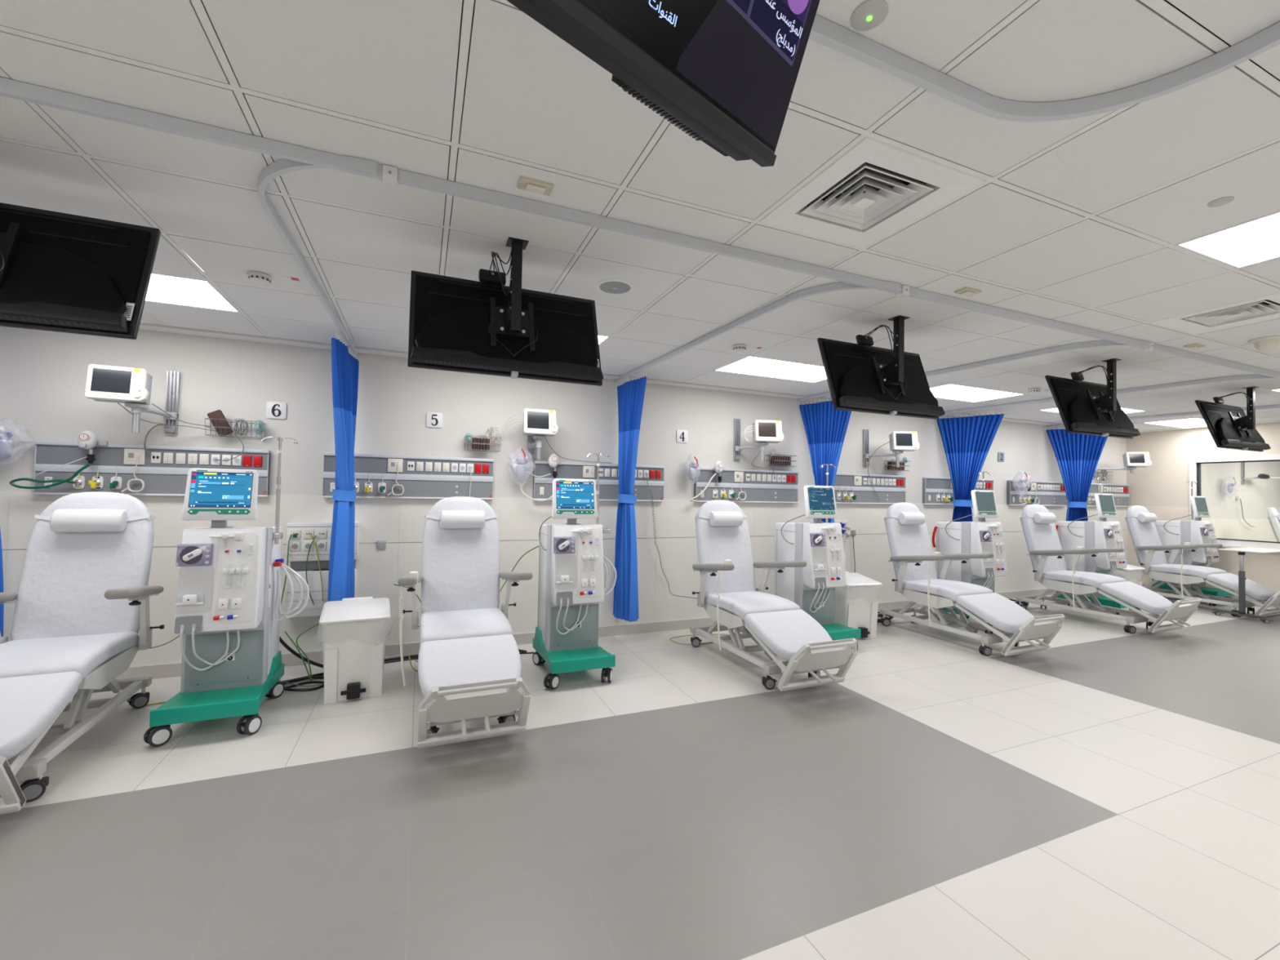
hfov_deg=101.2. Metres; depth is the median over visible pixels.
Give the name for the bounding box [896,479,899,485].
socket
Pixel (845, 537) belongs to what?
box
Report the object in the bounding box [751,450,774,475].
lead
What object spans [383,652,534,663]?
cable
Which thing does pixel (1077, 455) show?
privacy curtain
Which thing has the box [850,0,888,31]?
ceiling sensor
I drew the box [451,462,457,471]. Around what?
power socket
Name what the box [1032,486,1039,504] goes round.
cord
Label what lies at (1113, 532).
control panel
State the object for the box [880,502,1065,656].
chair
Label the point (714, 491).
outlet
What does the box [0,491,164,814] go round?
chair
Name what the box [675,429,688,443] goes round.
number sign
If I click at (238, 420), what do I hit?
lead
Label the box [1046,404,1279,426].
track
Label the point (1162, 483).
wall
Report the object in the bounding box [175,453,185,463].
switch
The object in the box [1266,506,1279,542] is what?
chair
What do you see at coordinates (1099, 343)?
track
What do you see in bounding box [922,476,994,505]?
panel
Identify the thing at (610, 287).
grille
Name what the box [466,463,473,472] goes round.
power socket
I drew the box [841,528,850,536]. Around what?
coupling
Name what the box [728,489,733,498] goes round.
outlet
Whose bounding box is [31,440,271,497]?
panel
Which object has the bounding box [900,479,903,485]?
socket
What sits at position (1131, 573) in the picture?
pedal bin
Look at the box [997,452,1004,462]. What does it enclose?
number sign
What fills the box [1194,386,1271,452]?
television
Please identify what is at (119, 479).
outlet
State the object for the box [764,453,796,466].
wire basket
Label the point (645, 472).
power socket
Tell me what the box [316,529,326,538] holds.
socket
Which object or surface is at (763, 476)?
switch
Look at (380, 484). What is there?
outlet
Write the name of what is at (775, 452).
lead
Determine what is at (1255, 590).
cushion
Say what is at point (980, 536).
machine
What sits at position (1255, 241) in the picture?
ceiling light
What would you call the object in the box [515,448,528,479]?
bag
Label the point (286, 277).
tag
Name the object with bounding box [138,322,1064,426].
trim
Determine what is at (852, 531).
wall socket
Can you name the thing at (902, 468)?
pressure cuff
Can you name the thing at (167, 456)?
switch
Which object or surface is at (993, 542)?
control panel
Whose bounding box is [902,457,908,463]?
mask
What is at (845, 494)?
outlet
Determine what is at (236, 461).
power socket
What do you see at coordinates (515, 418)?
lead
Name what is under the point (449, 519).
pillow
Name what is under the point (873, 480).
switch
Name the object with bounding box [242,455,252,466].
socket
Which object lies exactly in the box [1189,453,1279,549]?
window
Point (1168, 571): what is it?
seat cushion
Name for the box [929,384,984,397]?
diffuser
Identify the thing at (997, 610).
cushion
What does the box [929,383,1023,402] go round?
ceiling light
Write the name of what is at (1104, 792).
floor
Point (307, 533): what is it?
socket
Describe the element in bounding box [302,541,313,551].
socket
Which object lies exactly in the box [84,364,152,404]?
patient monitor
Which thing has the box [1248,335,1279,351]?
dome camera
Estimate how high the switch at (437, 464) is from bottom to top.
0.080 m
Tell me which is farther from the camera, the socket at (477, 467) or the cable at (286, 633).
the socket at (477, 467)
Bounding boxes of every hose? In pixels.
[9,463,90,488]
[279,635,323,667]
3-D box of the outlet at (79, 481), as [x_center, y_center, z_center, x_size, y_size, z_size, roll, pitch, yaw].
[-3.959,0.015,3.703,0.060,0.092,0.024,2,-2,-23]
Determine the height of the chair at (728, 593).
1.383 m
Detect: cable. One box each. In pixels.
[127,697,166,706]
[281,648,527,682]
[282,675,324,691]
[284,622,319,681]
[285,678,324,686]
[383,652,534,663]
[408,655,417,671]
[669,633,729,644]
[876,611,893,622]
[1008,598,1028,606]
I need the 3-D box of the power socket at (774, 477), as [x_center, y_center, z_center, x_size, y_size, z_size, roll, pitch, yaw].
[1.538,-0.020,6.007,0.056,0.080,0.012,2,-2,-23]
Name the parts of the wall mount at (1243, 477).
rail, arm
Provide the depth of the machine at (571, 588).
4.06 m
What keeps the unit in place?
attached to the wall mount at (1243, 477)
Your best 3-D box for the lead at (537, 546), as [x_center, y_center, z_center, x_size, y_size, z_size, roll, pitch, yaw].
[-1.026,0.780,4.563,0.431,0.507,0.191,1,-1,-3]
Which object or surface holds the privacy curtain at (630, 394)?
hanging from the track at (841, 286)
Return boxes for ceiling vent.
[759,136,986,248]
[1150,292,1279,334]
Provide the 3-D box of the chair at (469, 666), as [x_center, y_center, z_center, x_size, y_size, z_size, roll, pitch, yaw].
[-1.136,0.811,3.460,0.842,1.383,1.594,2,-2,-23]
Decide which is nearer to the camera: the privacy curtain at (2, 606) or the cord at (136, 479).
the privacy curtain at (2, 606)
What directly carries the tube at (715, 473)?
attached to the suction regulator at (718, 466)
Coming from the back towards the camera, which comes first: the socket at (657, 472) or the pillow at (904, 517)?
the pillow at (904, 517)
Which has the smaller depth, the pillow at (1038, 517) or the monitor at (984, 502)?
the monitor at (984, 502)
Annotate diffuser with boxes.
[598,335,607,344]
[715,356,802,376]
[768,364,826,382]
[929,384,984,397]
[941,389,1021,401]
[1040,408,1058,412]
[1121,408,1142,413]
[1167,422,1206,427]
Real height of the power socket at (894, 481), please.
0.080 m
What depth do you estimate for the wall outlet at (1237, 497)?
10.25 m
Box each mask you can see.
[253,419,264,435]
[465,432,471,442]
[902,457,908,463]
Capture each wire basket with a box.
[204,417,265,438]
[463,434,501,452]
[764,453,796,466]
[884,458,910,471]
[1093,470,1113,479]
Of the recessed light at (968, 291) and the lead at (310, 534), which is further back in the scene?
the lead at (310, 534)
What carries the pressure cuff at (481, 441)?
in the wire basket at (480, 436)
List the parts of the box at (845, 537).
casing, casing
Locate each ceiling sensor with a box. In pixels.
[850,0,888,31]
[1207,195,1234,207]
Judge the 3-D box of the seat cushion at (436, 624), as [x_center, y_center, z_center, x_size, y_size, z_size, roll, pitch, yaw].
[-1.214,1.010,3.635,0.564,0.125,0.656,2,-2,-23]
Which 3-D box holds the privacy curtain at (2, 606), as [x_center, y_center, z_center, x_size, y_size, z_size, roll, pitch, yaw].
[-4.233,0.057,3.224,0.295,2.325,0.702,2,-1,-19]
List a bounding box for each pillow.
[49,509,127,532]
[440,510,484,528]
[709,511,742,526]
[898,511,925,524]
[1033,512,1056,523]
[1137,512,1156,522]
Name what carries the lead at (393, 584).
attached to the wall at (43, 374)
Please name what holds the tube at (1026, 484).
attached to the suction regulator at (1029, 478)
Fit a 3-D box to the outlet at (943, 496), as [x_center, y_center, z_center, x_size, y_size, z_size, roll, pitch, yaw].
[4.083,0.243,7.059,0.060,0.092,0.024,2,-2,-23]
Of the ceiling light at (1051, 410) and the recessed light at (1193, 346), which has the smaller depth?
the recessed light at (1193, 346)
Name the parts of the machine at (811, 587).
trim, panel, panel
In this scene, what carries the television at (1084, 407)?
hanging from the ceiling
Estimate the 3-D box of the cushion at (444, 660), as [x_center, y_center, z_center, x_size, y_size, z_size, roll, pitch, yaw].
[-1.004,1.126,3.122,0.584,0.269,0.499,2,-2,-23]
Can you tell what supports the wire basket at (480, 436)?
attached to the wall at (43, 374)
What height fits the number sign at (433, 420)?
0.135 m
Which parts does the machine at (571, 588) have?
trim, panel, panel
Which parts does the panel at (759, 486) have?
telephone plate, equipment rail, rail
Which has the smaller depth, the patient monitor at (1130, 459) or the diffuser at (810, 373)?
the diffuser at (810, 373)
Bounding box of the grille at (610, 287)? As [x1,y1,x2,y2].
[599,281,630,293]
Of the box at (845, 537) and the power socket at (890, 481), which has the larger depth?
the power socket at (890, 481)
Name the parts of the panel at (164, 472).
blank plate, telephone plate, equipment rail, rail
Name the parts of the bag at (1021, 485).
squeeze bulb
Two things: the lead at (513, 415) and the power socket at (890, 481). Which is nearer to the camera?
the lead at (513, 415)
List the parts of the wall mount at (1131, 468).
arm, post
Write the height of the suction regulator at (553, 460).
0.231 m
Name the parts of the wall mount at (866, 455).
rail, arm, post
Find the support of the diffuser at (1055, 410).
attached to the ceiling light at (1051, 410)
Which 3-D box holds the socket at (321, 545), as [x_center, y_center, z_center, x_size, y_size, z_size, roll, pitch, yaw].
[-2.564,0.530,4.227,0.070,0.072,0.008,2,-2,-23]
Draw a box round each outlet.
[72,475,84,488]
[92,475,103,488]
[110,476,122,488]
[353,481,359,493]
[364,481,373,493]
[377,482,386,493]
[712,489,717,497]
[720,489,725,497]
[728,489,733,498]
[836,492,840,499]
[843,492,847,500]
[848,492,853,500]
[936,494,940,501]
[941,494,945,501]
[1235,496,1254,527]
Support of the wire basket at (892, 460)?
attached to the wall at (43, 374)
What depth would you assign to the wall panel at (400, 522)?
4.92 m
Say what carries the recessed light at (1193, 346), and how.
in the ceiling
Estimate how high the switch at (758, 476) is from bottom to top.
0.080 m
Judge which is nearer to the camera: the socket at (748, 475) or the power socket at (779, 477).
the socket at (748, 475)
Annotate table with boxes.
[1212,546,1279,623]
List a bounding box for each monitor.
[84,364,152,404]
[181,467,258,520]
[523,408,558,436]
[551,478,598,519]
[752,419,783,443]
[803,485,837,518]
[888,431,919,451]
[970,489,998,518]
[1094,493,1117,517]
[1122,452,1151,466]
[1190,496,1209,517]
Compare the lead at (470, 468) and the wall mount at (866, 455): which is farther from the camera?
the wall mount at (866, 455)
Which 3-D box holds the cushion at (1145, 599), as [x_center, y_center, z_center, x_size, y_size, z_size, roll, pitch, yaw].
[5.570,1.312,5.864,0.584,0.269,0.499,2,-2,-23]
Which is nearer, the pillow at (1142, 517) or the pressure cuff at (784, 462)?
the pressure cuff at (784, 462)
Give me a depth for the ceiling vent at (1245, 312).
3.25 m
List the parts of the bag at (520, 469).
squeeze bulb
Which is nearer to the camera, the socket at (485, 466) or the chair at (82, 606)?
the chair at (82, 606)
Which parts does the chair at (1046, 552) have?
armrest post, lift arm, backrest, lift arm, armrest, lift arm, seat frame, control cord, armrest post, lift arm, lift arm, frame, lift arm, armrest, leg frame, footboard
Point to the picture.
(743, 59)
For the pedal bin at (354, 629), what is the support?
on the floor
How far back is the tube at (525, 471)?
4.91 m
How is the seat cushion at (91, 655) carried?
on the chair at (82, 606)
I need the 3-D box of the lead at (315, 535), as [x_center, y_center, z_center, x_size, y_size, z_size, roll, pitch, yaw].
[-2.623,0.718,4.184,0.068,0.553,0.014,2,-2,-23]
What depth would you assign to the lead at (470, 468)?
4.70 m
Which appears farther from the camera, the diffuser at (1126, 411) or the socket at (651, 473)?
the diffuser at (1126, 411)
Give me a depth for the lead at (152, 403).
3.79 m
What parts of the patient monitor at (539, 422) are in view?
casing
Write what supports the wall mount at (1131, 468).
attached to the wall at (43, 374)
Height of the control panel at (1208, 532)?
0.525 m
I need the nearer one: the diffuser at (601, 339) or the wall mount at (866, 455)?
the diffuser at (601, 339)
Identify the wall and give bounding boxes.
[0,325,1279,519]
[1126,422,1279,598]
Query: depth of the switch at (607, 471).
5.23 m
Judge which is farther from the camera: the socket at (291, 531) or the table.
the table
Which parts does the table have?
post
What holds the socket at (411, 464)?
attached to the panel at (375, 475)
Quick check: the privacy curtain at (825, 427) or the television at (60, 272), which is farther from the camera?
the privacy curtain at (825, 427)
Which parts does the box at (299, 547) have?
casing, casing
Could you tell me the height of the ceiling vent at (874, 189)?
0.094 m
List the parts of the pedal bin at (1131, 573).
lid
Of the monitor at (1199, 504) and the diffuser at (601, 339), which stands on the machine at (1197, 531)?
the monitor at (1199, 504)
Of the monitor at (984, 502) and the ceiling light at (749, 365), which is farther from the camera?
the monitor at (984, 502)
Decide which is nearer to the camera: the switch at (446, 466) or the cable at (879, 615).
the switch at (446, 466)
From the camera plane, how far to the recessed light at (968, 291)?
2.90 m
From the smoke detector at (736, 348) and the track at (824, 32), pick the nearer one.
the track at (824, 32)
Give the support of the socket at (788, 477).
attached to the panel at (759, 486)
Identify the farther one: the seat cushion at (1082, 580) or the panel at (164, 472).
the seat cushion at (1082, 580)
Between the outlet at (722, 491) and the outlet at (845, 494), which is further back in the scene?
the outlet at (845, 494)
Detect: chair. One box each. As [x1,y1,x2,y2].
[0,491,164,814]
[397,496,532,748]
[689,499,857,691]
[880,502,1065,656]
[1015,504,1201,633]
[1124,505,1279,617]
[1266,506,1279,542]
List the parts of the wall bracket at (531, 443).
rail, arm, post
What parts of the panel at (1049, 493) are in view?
telephone plate, rail, equipment rail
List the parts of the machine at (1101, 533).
panel, panel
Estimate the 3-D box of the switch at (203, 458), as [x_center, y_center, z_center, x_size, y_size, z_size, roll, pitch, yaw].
[-3.306,-0.157,3.985,0.056,0.080,0.013,2,-2,-23]
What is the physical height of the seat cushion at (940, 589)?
0.125 m
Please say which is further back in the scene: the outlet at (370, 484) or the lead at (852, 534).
the lead at (852, 534)
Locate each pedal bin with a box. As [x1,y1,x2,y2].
[319,596,390,703]
[835,571,882,638]
[1112,564,1145,608]
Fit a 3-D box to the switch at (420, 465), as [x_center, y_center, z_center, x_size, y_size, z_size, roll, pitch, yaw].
[-1.914,-0.118,4.566,0.056,0.080,0.014,2,-2,-23]
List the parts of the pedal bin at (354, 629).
lid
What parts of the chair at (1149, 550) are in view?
backrest, armrest post, lift arm, lift arm, armrest, armrest post, lift arm, seat frame, control cord, lift arm, lift arm, armrest, lift arm, frame, leg frame, footboard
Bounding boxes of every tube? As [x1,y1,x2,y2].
[31,456,86,479]
[520,485,552,501]
[524,471,551,477]
[689,472,716,501]
[1018,484,1026,505]
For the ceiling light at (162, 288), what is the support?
attached to the ceiling
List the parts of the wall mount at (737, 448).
rail, arm, post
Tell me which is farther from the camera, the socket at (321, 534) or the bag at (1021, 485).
the bag at (1021, 485)
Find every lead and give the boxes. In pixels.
[117,402,234,432]
[137,635,179,650]
[144,424,166,455]
[151,403,213,426]
[214,432,244,461]
[234,419,248,435]
[280,534,291,604]
[305,535,316,604]
[310,533,323,601]
[393,583,421,602]
[469,468,471,497]
[485,426,500,444]
[497,415,523,435]
[499,546,538,591]
[500,417,523,437]
[502,421,523,440]
[544,436,608,462]
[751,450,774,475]
[770,448,777,457]
[852,533,855,572]
[867,440,892,502]
[1101,470,1107,480]
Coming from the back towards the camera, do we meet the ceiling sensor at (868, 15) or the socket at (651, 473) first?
the socket at (651, 473)
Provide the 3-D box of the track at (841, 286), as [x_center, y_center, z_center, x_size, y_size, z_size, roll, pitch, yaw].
[0.445,-1.020,3.975,0.423,0.052,3.001,2,-2,-35]
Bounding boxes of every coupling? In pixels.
[840,522,850,530]
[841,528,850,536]
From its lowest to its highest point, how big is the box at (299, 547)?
0.750 m
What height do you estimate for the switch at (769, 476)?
0.080 m
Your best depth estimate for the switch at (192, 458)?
3.95 m
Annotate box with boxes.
[285,521,359,617]
[834,520,849,569]
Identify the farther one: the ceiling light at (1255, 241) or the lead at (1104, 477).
the lead at (1104, 477)
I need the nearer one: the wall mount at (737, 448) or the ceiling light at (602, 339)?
the ceiling light at (602, 339)
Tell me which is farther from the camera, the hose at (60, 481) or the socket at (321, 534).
the socket at (321, 534)
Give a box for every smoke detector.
[247,271,271,284]
[732,344,746,352]
[1027,387,1040,393]
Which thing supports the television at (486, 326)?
hanging from the ceiling
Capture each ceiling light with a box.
[145,271,240,312]
[597,334,609,345]
[713,353,826,382]
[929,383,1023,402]
[1038,407,1146,413]
[1144,417,1206,427]
[1173,210,1279,268]
[1271,388,1279,392]
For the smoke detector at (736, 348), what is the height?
0.046 m
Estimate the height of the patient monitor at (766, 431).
0.231 m
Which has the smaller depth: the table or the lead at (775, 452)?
the lead at (775, 452)
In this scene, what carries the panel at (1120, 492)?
attached to the wall at (43, 374)
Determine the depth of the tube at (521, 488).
4.87 m
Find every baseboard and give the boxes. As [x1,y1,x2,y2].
[115,588,1056,679]
[1142,583,1276,608]
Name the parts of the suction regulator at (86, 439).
knob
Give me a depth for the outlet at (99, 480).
3.75 m
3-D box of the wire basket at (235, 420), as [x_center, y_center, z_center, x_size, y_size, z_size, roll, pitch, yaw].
[-3.116,-0.409,4.053,0.354,0.153,0.132,2,-2,-23]
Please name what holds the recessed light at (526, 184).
in the ceiling
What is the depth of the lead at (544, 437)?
5.07 m
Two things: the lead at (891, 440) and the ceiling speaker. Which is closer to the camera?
the ceiling speaker
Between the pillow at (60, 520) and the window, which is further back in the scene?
the window
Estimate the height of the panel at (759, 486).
0.370 m
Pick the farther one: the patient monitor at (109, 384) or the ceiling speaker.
the patient monitor at (109, 384)
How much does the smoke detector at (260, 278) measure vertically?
0.046 m
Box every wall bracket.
[124,370,180,433]
[526,435,545,459]
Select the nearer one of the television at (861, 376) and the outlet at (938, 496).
the television at (861, 376)
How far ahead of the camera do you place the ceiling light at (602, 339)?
3.94 m
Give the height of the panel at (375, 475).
0.370 m
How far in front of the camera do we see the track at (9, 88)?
2.03 m
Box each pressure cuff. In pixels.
[207,409,232,436]
[471,437,490,449]
[769,455,791,465]
[887,461,905,470]
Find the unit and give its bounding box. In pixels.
[1257,473,1270,479]
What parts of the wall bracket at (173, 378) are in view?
post, arm, rail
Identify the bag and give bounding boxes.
[0,431,13,459]
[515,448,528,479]
[688,456,698,480]
[1017,471,1027,491]
[1226,477,1235,493]
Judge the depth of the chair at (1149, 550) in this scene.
7.22 m
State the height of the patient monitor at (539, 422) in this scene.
0.231 m
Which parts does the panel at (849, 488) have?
telephone plate, equipment rail, rail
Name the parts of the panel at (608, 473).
blank plate, telephone plate, equipment rail, rail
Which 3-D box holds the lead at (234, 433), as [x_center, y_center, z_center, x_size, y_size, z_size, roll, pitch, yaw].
[-3.139,-0.254,4.016,0.191,0.220,0.031,1,-1,-18]
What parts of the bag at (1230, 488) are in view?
squeeze bulb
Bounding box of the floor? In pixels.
[0,595,1279,959]
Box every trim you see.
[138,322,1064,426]
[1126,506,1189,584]
[1138,419,1279,432]
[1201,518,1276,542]
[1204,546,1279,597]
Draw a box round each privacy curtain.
[0,528,4,636]
[327,331,359,601]
[613,371,646,622]
[799,397,851,522]
[936,410,1004,521]
[1044,426,1107,520]
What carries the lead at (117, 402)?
attached to the patient monitor at (109, 384)
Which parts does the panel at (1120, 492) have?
telephone plate, equipment rail, rail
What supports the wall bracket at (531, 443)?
attached to the wall at (43, 374)
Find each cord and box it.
[118,455,144,493]
[385,464,404,497]
[646,474,697,598]
[734,477,746,501]
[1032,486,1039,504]
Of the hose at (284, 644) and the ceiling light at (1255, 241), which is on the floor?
the hose at (284, 644)
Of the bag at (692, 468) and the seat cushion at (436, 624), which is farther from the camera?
the bag at (692, 468)
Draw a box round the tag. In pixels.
[284,275,299,280]
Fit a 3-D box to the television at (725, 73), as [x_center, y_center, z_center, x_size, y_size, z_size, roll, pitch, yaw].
[-0.081,-0.846,0.579,0.905,0.591,0.297,2,-2,-42]
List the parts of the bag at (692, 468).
squeeze bulb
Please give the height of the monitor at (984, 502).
0.312 m
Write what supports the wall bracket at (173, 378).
attached to the wall at (43, 374)
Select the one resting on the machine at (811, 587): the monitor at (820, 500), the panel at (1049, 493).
the monitor at (820, 500)
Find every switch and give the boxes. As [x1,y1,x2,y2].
[163,452,173,463]
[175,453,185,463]
[187,453,197,464]
[199,453,208,464]
[416,462,423,471]
[425,462,432,471]
[434,462,440,471]
[442,462,449,471]
[604,468,610,476]
[611,468,617,476]
[751,474,755,480]
[756,474,760,481]
[761,474,766,481]
[767,474,771,481]
[871,478,875,484]
[875,478,879,484]
[880,478,884,484]
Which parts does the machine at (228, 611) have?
trim, panel, panel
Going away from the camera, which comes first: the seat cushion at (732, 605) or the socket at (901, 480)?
the seat cushion at (732, 605)
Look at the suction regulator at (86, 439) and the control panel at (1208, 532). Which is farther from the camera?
the control panel at (1208, 532)
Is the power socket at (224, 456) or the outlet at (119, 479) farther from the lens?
the power socket at (224, 456)
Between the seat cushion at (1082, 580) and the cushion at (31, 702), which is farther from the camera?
the seat cushion at (1082, 580)
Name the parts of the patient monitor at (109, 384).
casing, knob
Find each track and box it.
[0,76,1279,378]
[257,155,397,355]
[615,280,909,382]
[797,339,1153,401]
[808,14,1279,122]
[944,373,1278,414]
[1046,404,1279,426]
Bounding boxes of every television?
[0,202,160,339]
[407,236,603,386]
[506,0,820,167]
[817,315,945,419]
[1044,358,1140,439]
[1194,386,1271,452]
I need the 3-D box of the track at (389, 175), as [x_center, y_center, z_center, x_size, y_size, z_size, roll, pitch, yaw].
[-1.816,-1.083,3.043,0.449,0.052,2.967,2,-2,-31]
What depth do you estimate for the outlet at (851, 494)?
6.44 m
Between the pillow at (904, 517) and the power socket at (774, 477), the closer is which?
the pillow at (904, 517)
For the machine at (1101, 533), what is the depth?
6.76 m
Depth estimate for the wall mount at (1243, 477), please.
10.36 m
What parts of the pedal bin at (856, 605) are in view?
lid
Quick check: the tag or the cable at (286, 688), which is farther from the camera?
the cable at (286, 688)
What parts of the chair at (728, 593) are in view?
armrest post, lift arm, armrest, control cord, seat frame, backrest, lift arm, lift arm, frame, armrest post, armrest, leg frame, footboard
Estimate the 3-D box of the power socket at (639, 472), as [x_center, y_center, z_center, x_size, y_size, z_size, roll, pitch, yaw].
[0.002,-0.063,5.366,0.056,0.080,0.012,2,-2,-23]
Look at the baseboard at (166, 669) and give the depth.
4.93 m
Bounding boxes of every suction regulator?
[77,431,107,463]
[547,453,561,478]
[714,461,724,482]
[1023,475,1032,491]
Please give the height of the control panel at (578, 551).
0.525 m
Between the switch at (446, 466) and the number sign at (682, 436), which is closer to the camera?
the switch at (446, 466)
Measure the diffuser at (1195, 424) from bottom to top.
0.001 m
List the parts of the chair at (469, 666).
control cord, armrest, armrest post, backrest, leg frame, footboard, armrest post, armrest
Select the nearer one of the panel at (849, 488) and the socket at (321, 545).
the socket at (321, 545)
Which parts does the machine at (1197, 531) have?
panel, panel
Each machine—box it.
[143,436,309,746]
[532,453,617,689]
[773,464,861,650]
[932,471,1008,633]
[1055,476,1141,614]
[1151,481,1234,605]
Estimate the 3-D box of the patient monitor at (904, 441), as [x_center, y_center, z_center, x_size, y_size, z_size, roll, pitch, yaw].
[3.199,-0.469,6.364,0.308,0.231,0.182,1,-1,1]
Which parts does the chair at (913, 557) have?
armrest post, lift arm, backrest, armrest, lift arm, seat frame, control cord, lift arm, lift arm, armrest post, frame, lift arm, lift arm, armrest, leg frame, footboard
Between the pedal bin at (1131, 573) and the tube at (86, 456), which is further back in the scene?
the pedal bin at (1131, 573)
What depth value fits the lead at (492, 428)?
4.79 m
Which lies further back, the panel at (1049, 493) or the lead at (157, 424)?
the panel at (1049, 493)
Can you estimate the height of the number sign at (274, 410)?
0.135 m
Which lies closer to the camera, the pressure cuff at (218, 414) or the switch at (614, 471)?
the pressure cuff at (218, 414)
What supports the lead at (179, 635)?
attached to the machine at (228, 611)
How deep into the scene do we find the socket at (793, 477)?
6.10 m
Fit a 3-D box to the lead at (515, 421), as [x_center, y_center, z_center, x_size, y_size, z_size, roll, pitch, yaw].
[-1.154,-0.443,4.753,0.248,0.174,0.030,0,-2,25]
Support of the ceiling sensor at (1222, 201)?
attached to the ceiling
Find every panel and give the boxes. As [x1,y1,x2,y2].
[0,491,1127,666]
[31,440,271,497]
[175,532,258,624]
[321,452,493,499]
[533,460,664,501]
[555,528,602,598]
[693,466,799,502]
[812,525,845,582]
[833,472,906,504]
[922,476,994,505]
[982,524,1007,572]
[1006,480,1066,506]
[1086,483,1129,506]
[1106,523,1126,564]
[1202,522,1219,559]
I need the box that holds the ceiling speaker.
[595,279,633,293]
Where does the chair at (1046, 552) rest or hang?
on the floor
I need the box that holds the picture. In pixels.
[591,0,818,147]
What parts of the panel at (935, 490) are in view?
equipment rail, rail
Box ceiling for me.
[0,0,1279,431]
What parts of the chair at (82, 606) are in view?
armrest post, armrest, footboard, leg frame, lift arm, frame, backrest, lift arm, seat frame, lift arm, armrest, armrest post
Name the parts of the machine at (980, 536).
panel, panel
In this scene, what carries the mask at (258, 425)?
in the wire basket at (235, 420)
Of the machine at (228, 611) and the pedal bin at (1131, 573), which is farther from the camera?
the pedal bin at (1131, 573)
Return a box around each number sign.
[266,401,286,419]
[426,412,442,427]
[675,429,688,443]
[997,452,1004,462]
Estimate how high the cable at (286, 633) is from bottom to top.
0.502 m
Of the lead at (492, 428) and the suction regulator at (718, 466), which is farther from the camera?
the suction regulator at (718, 466)
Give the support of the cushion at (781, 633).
on the chair at (728, 593)
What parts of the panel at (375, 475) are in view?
blank plate, telephone plate, equipment rail, rail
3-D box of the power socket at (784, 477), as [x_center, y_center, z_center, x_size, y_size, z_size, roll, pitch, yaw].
[1.661,-0.017,6.058,0.056,0.080,0.012,2,-2,-23]
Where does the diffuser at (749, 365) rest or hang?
attached to the ceiling light at (749, 365)
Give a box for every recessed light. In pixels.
[517,175,554,195]
[954,286,981,296]
[1183,342,1204,349]
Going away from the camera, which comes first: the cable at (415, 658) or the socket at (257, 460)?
the socket at (257, 460)
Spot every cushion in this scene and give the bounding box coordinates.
[0,631,137,679]
[0,671,82,759]
[417,634,521,702]
[420,608,512,644]
[704,591,799,620]
[744,609,833,661]
[902,578,993,601]
[955,592,1037,633]
[1041,570,1126,589]
[1098,581,1173,614]
[1147,564,1226,579]
[1205,573,1275,600]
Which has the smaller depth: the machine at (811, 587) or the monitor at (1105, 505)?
the machine at (811, 587)
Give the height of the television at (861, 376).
0.621 m
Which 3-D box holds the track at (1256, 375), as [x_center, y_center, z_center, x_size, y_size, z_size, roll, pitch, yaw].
[4.769,-0.898,5.769,0.396,0.052,3.052,2,-2,-39]
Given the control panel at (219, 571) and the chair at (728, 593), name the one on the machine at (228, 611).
the control panel at (219, 571)
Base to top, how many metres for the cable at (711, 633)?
0.008 m
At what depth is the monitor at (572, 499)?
4.09 m
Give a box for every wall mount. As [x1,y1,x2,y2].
[733,417,768,461]
[862,429,903,466]
[1093,466,1136,477]
[1240,462,1279,484]
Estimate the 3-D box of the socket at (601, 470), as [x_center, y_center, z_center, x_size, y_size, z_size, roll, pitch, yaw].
[-0.390,-0.074,5.203,0.056,0.080,0.010,2,-2,-23]
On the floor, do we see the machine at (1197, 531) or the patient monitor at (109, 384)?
the machine at (1197, 531)
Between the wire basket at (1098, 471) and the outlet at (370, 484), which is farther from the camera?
the wire basket at (1098, 471)
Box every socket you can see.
[151,452,160,462]
[210,454,220,465]
[222,454,231,465]
[232,455,241,465]
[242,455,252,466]
[253,455,262,466]
[289,529,300,538]
[289,542,300,551]
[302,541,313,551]
[303,529,314,538]
[315,541,326,550]
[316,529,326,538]
[376,540,386,549]
[407,461,414,471]
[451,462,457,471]
[458,463,466,472]
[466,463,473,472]
[474,463,481,473]
[482,463,488,473]
[599,468,603,476]
[637,470,642,477]
[643,470,648,477]
[648,470,654,478]
[655,470,660,478]
[746,473,750,480]
[772,475,776,481]
[777,475,781,481]
[782,475,786,482]
[786,475,791,482]
[791,475,795,482]
[850,529,855,535]
[862,478,866,484]
[888,479,892,484]
[892,479,896,485]
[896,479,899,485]
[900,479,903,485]
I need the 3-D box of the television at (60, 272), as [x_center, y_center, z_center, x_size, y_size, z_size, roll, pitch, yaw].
[-2.308,-0.840,1.822,0.905,0.621,0.286,2,-2,-23]
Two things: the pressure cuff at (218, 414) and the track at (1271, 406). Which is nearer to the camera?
the pressure cuff at (218, 414)

